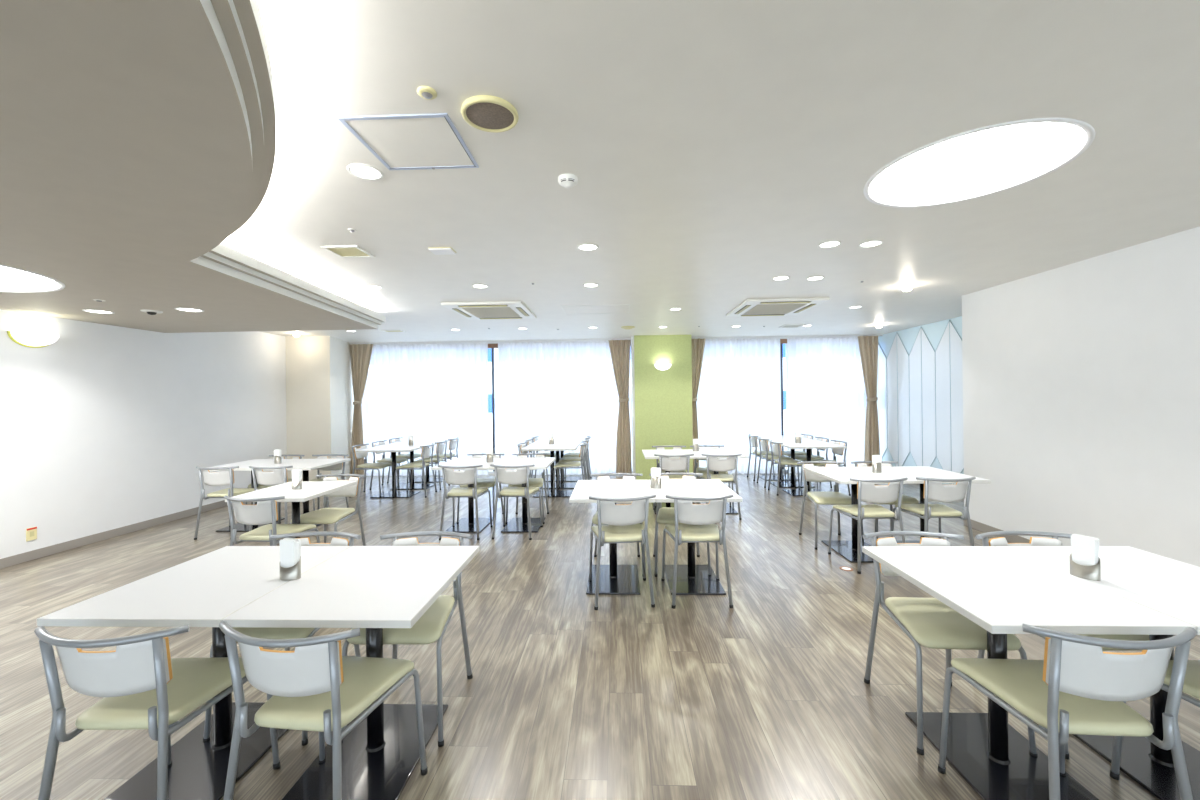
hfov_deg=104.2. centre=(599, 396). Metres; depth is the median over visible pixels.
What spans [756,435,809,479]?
dining table
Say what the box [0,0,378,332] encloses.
ceiling
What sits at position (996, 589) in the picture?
dining table
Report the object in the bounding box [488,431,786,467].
ground
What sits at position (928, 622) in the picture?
dining chair
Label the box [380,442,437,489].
dining table
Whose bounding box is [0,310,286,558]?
wall
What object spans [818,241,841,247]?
recessed light
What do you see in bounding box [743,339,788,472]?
window
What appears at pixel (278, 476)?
dining chair
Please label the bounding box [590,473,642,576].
dining chair
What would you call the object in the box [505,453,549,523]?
dining chair
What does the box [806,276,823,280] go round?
recessed light
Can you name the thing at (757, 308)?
grille
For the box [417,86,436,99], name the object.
detector
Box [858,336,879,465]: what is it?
curtain
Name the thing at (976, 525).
baseboard
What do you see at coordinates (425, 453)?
dining chair
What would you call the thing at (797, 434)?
napkin holder
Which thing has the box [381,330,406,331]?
ceiling vent
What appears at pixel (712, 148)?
ceiling
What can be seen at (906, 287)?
spot lamp
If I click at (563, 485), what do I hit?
dining table
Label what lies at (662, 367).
wall sconce
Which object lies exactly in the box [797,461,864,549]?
dining chair
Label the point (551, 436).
napkin holder
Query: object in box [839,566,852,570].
socket
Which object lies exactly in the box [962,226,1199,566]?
wall
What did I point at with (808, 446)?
dining table
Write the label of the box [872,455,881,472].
napkin holder
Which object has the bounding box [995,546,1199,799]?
dining table
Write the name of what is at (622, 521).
dining chair
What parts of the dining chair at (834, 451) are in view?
seat, leg, backrest, leg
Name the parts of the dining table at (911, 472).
plate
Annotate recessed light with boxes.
[82,309,114,313]
[174,307,203,311]
[347,163,383,179]
[364,285,381,288]
[472,284,487,287]
[577,243,598,250]
[583,283,598,287]
[669,308,681,310]
[772,276,789,280]
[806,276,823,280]
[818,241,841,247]
[848,306,862,308]
[859,240,882,247]
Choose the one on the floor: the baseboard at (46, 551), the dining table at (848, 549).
the dining table at (848, 549)
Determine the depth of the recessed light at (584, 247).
3.23 m
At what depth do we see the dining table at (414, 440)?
8.13 m
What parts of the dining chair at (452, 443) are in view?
leg, seat, backrest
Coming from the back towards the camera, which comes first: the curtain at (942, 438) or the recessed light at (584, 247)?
the curtain at (942, 438)
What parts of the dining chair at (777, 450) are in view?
leg, backrest, leg, leg, seat, leg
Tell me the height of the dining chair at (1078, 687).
0.747 m
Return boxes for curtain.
[349,344,372,476]
[361,344,488,475]
[498,342,630,474]
[608,340,631,475]
[691,338,705,472]
[696,339,781,473]
[787,337,866,472]
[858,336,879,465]
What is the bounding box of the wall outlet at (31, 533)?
[26,527,36,541]
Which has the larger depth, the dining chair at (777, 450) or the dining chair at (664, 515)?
the dining chair at (777, 450)
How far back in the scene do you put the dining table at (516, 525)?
5.20 m
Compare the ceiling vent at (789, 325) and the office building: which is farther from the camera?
the office building
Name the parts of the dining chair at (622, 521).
leg, leg, seat, rail, backrest, leg, leg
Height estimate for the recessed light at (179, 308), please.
0.006 m
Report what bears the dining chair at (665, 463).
on the floor
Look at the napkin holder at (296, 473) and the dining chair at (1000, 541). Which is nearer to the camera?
the dining chair at (1000, 541)
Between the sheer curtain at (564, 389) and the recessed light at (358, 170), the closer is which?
the recessed light at (358, 170)
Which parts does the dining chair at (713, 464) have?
leg, seat, rail, backrest, leg, leg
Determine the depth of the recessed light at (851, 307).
5.60 m
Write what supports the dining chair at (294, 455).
on the floor
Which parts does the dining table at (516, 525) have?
plate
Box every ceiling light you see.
[0,264,64,292]
[863,118,1094,207]
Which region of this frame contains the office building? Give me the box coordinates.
[488,344,786,433]
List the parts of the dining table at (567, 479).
plate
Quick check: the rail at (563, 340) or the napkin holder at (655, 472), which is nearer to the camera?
the napkin holder at (655, 472)
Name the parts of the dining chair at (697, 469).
rail, backrest, seat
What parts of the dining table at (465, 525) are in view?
plate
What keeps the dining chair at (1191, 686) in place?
on the floor
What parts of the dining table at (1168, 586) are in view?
plate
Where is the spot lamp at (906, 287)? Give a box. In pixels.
[899,284,914,290]
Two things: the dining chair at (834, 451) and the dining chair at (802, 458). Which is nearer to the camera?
the dining chair at (834, 451)
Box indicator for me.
[428,247,456,254]
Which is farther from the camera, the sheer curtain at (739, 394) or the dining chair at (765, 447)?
the sheer curtain at (739, 394)
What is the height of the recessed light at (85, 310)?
0.006 m
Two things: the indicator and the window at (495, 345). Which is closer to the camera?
the indicator
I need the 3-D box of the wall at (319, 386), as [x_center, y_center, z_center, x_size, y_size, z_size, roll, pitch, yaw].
[-4.777,0.247,8.237,0.930,2.460,1.410,-1,0,2]
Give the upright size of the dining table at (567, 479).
0.700 m
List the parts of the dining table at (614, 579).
plate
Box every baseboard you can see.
[0,500,226,568]
[964,519,1029,542]
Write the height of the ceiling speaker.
0.018 m
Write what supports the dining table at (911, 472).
on the floor
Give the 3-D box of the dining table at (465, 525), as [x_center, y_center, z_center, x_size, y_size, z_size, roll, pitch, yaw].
[-1.453,1.087,5.269,0.606,0.700,0.765,-1,0,2]
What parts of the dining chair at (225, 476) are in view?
leg, leg, rail, backrest, leg, seat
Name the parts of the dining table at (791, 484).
plate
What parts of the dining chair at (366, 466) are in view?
leg, backrest, leg, leg, seat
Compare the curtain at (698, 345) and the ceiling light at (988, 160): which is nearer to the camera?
the ceiling light at (988, 160)
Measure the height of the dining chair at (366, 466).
0.747 m
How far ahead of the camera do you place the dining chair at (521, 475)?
4.73 m
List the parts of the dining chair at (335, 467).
leg, seat, rail, backrest, leg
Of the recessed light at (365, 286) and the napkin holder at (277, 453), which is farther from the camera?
the napkin holder at (277, 453)
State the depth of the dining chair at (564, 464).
6.70 m
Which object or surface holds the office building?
on the ground
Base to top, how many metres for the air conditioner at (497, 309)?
0.040 m
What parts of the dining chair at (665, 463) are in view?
leg, rail, backrest, seat, leg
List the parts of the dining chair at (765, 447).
leg, backrest, leg, leg, seat, leg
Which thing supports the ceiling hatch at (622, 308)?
attached to the ceiling at (712, 148)
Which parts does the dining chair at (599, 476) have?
leg, seat, backrest, rail, leg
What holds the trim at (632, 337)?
attached to the wall column
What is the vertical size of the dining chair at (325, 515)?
0.747 m
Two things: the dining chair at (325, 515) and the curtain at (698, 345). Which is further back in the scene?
the curtain at (698, 345)
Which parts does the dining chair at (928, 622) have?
leg, leg, rail, backrest, leg, seat, leg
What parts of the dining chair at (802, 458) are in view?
seat, leg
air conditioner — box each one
[440,301,536,319]
[726,297,829,316]
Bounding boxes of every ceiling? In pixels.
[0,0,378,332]
[221,0,1199,342]
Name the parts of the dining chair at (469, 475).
leg, leg, backrest, rail, seat, leg, leg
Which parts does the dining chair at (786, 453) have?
seat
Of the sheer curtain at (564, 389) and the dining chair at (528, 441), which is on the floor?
the dining chair at (528, 441)
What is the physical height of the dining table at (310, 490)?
0.700 m
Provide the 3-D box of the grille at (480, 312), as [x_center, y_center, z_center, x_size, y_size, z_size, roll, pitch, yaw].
[-1.265,-0.991,5.497,0.540,0.011,0.580,-1,0,2]
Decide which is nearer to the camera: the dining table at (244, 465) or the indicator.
the indicator
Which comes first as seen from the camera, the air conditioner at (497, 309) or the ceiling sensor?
the ceiling sensor
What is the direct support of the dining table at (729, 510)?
on the floor
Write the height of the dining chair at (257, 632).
0.747 m
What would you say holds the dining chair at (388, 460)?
on the floor
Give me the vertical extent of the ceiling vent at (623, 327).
0.032 m
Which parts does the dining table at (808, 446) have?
plate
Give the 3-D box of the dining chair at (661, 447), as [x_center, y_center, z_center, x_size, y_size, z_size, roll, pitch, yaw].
[0.930,1.037,6.181,0.464,0.747,0.498,-1,0,4]
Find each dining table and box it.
[37,546,350,799]
[201,459,298,531]
[222,546,479,799]
[225,481,356,538]
[262,458,350,525]
[356,446,422,497]
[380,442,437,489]
[400,438,453,482]
[431,458,504,532]
[488,457,555,532]
[521,444,578,496]
[530,440,581,488]
[537,437,583,481]
[569,480,654,594]
[642,449,696,513]
[648,479,742,594]
[687,449,747,513]
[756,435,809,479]
[767,439,823,487]
[780,442,847,495]
[803,467,914,562]
[862,546,1195,799]
[868,466,990,542]
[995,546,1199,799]
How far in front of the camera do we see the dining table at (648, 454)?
5.90 m
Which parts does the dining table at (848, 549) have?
plate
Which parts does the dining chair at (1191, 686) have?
seat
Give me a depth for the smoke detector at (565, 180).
2.19 m
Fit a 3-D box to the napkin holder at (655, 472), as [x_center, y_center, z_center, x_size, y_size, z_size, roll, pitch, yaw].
[0.439,0.636,3.668,0.086,0.158,0.052,-1,0,22]
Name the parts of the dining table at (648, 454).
plate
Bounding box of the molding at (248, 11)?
[201,0,385,324]
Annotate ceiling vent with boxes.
[321,245,374,257]
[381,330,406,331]
[621,326,634,328]
[778,324,805,327]
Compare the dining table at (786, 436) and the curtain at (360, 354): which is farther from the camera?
the curtain at (360, 354)
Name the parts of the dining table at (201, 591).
plate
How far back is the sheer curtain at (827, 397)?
8.36 m
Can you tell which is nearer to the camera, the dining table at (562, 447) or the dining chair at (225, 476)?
the dining chair at (225, 476)
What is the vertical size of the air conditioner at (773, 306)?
0.040 m
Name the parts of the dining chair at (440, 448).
leg, seat, leg, backrest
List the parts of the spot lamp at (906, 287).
bulb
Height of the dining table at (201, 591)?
0.700 m
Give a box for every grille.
[462,307,519,317]
[466,102,513,128]
[744,304,805,314]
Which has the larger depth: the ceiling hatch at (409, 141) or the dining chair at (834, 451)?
the dining chair at (834, 451)
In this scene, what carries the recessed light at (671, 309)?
in the ceiling at (712, 148)
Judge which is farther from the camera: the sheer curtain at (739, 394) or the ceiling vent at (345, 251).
the sheer curtain at (739, 394)
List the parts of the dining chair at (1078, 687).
leg, seat, leg, backrest, rail, leg, leg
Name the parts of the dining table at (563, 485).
plate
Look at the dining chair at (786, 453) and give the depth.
7.76 m
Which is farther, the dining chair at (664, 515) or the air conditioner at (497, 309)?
the air conditioner at (497, 309)
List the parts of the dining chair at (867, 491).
leg, leg, seat, rail, backrest, leg, leg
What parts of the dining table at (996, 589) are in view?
plate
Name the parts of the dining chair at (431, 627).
leg, leg, seat, rail, backrest, leg, leg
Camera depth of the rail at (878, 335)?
8.29 m
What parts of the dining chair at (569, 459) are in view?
seat, leg, leg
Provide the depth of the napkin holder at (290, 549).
1.88 m
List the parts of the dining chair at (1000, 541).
leg, rail, backrest, leg, seat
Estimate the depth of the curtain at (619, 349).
8.36 m
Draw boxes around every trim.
[631,336,635,472]
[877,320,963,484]
[878,320,963,484]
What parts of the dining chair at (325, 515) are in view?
seat, leg, rail, backrest, leg, leg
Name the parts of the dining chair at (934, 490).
leg, leg, seat, backrest, rail, leg, leg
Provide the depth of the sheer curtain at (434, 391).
8.60 m
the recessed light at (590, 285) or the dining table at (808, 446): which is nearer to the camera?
the recessed light at (590, 285)
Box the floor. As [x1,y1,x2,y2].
[0,473,1199,799]
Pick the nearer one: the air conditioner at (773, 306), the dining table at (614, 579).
the dining table at (614, 579)
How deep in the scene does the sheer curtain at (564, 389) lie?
8.52 m
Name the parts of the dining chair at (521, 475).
leg, leg, backrest, rail, seat, leg, leg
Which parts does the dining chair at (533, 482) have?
leg, leg, seat, rail, backrest, leg, leg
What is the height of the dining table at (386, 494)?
0.700 m
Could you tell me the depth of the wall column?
7.94 m
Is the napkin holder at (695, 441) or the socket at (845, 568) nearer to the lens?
the socket at (845, 568)
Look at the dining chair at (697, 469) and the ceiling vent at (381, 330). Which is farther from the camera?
the ceiling vent at (381, 330)
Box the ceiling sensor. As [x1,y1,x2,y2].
[140,309,162,314]
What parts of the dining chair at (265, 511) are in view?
leg, leg, rail, backrest, leg, seat, leg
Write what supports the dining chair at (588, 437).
on the floor
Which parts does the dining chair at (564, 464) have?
seat, leg, leg, leg, leg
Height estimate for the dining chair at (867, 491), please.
0.747 m
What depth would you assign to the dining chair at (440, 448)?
7.35 m
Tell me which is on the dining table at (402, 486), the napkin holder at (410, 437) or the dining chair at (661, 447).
the napkin holder at (410, 437)
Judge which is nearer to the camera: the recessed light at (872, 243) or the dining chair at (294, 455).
the recessed light at (872, 243)
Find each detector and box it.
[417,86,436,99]
[558,174,577,187]
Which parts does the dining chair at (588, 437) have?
seat, leg, leg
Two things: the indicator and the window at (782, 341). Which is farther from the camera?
the window at (782, 341)
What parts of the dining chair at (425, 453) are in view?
leg, seat, leg, leg, backrest, leg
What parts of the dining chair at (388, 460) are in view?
leg, backrest, leg, seat, leg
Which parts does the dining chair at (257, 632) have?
leg, seat, leg, rail, backrest, leg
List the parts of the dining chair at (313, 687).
leg, leg, rail, backrest, seat, leg, leg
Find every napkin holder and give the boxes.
[274,450,281,463]
[279,538,300,580]
[292,469,301,489]
[408,435,412,445]
[486,448,492,461]
[549,434,553,443]
[651,467,660,488]
[693,439,698,450]
[795,432,800,442]
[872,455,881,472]
[1069,534,1100,580]
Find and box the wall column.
[634,335,692,479]
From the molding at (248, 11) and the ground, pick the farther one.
the ground
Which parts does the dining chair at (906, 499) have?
rail, backrest, leg, seat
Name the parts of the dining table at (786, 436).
plate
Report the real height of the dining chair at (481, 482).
0.747 m
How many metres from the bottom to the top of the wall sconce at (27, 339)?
0.127 m
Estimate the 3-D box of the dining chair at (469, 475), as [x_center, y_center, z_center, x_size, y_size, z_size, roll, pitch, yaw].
[-1.416,1.065,4.919,0.464,0.747,0.498,-1,0,1]
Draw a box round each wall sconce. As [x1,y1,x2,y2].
[7,331,58,347]
[654,364,671,370]
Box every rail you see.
[349,338,630,344]
[691,334,882,339]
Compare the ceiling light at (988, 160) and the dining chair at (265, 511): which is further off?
the dining chair at (265, 511)
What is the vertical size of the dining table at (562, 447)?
0.700 m
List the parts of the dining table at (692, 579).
plate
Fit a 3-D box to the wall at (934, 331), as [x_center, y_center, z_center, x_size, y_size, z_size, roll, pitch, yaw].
[5.043,0.130,6.788,0.200,2.460,3.620,-1,0,2]
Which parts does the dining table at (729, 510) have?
plate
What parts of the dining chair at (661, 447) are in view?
rail, backrest, seat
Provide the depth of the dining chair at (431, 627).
2.08 m
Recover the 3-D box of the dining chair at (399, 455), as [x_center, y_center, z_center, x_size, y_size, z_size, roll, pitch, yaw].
[-3.379,1.089,8.114,0.498,0.747,0.464,-1,0,2]
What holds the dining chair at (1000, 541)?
on the floor
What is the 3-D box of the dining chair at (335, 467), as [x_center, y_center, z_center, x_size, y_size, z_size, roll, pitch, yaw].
[-3.352,1.088,5.635,0.464,0.747,0.498,-1,0,2]
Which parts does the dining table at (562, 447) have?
plate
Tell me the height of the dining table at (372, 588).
0.700 m
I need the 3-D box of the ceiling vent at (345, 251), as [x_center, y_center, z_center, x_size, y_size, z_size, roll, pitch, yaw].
[-1.754,-1.014,3.263,0.250,0.010,0.240,-1,0,2]
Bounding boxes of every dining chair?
[34,624,279,799]
[194,466,266,539]
[203,531,360,745]
[219,621,427,799]
[224,496,319,545]
[245,454,304,522]
[249,466,316,530]
[290,474,365,545]
[291,454,348,518]
[341,531,472,746]
[349,443,391,497]
[369,440,409,489]
[387,437,420,482]
[393,443,436,497]
[410,440,449,489]
[425,437,459,482]
[438,465,492,539]
[457,453,504,522]
[490,464,542,539]
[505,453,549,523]
[517,442,548,495]
[524,439,555,477]
[531,436,560,477]
[552,442,586,496]
[558,438,589,489]
[562,436,591,482]
[589,494,655,609]
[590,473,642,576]
[649,472,710,576]
[652,446,686,506]
[653,454,693,508]
[661,494,733,608]
[690,445,731,506]
[698,454,741,519]
[747,434,782,480]
[757,437,796,487]
[768,440,810,495]
[782,434,813,481]
[790,436,831,487]
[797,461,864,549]
[811,440,850,495]
[828,477,907,573]
[851,461,919,534]
[862,531,1037,755]
[891,477,975,545]
[938,624,1197,799]
[975,531,1148,759]
[1110,660,1199,779]
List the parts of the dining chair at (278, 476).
leg, leg, rail, backrest, leg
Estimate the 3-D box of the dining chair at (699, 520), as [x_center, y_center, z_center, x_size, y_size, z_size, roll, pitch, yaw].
[0.685,1.040,3.349,0.464,0.747,0.498,-1,0,1]
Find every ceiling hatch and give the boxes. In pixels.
[337,113,478,169]
[561,304,629,313]
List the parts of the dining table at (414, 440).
plate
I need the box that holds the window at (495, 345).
[374,341,630,474]
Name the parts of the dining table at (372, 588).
plate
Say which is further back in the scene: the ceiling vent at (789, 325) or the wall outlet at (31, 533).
the ceiling vent at (789, 325)
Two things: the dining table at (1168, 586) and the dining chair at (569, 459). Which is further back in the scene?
the dining chair at (569, 459)
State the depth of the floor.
2.43 m
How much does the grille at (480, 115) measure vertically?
0.006 m
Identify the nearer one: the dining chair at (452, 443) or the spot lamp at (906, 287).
the spot lamp at (906, 287)
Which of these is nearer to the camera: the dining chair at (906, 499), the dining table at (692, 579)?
the dining table at (692, 579)
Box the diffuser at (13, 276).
[0,266,53,283]
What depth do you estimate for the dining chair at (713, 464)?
5.38 m
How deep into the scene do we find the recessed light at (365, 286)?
4.30 m
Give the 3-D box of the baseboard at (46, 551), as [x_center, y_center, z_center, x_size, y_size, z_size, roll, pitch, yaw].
[-5.237,1.440,2.115,0.010,0.085,10.860,-1,0,2]
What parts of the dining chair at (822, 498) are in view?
leg, leg, rail, backrest, seat, leg, leg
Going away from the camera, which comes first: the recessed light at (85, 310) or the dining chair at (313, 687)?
the dining chair at (313, 687)
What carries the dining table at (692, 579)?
on the floor
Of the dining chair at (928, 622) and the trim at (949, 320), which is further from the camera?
the trim at (949, 320)
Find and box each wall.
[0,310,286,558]
[285,336,353,480]
[878,316,963,484]
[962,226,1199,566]
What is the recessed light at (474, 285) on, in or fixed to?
in the ceiling at (712, 148)
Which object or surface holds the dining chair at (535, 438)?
on the floor
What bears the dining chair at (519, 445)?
on the floor
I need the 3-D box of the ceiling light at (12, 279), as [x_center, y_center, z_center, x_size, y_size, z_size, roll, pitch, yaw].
[-4.176,-0.792,2.768,1.326,0.055,1.326,-1,0,2]
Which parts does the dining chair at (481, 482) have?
leg, seat, backrest, rail, leg, leg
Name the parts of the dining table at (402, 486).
plate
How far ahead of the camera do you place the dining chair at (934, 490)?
3.73 m
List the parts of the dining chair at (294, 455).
seat, rail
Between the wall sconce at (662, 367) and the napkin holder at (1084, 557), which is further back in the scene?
the wall sconce at (662, 367)
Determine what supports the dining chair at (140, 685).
on the floor
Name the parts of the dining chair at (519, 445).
backrest, leg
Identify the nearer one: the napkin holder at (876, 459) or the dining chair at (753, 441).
the napkin holder at (876, 459)
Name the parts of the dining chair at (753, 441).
leg, backrest, leg, seat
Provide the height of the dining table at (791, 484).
0.700 m
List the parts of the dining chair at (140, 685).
leg, rail, leg, backrest, seat, leg, leg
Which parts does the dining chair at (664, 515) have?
leg, leg, seat, rail, backrest, leg, leg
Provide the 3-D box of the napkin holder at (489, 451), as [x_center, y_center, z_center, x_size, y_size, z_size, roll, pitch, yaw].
[-1.245,0.656,5.280,0.086,0.158,0.052,-1,0,22]
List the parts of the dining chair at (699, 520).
leg, leg, seat, rail, backrest, leg, leg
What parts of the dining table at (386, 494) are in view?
plate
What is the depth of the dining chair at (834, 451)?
6.64 m
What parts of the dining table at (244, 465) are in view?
plate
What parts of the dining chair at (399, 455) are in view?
leg, seat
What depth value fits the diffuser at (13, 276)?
3.23 m
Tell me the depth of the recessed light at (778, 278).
4.16 m
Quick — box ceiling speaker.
[461,95,518,132]
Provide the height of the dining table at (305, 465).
0.700 m

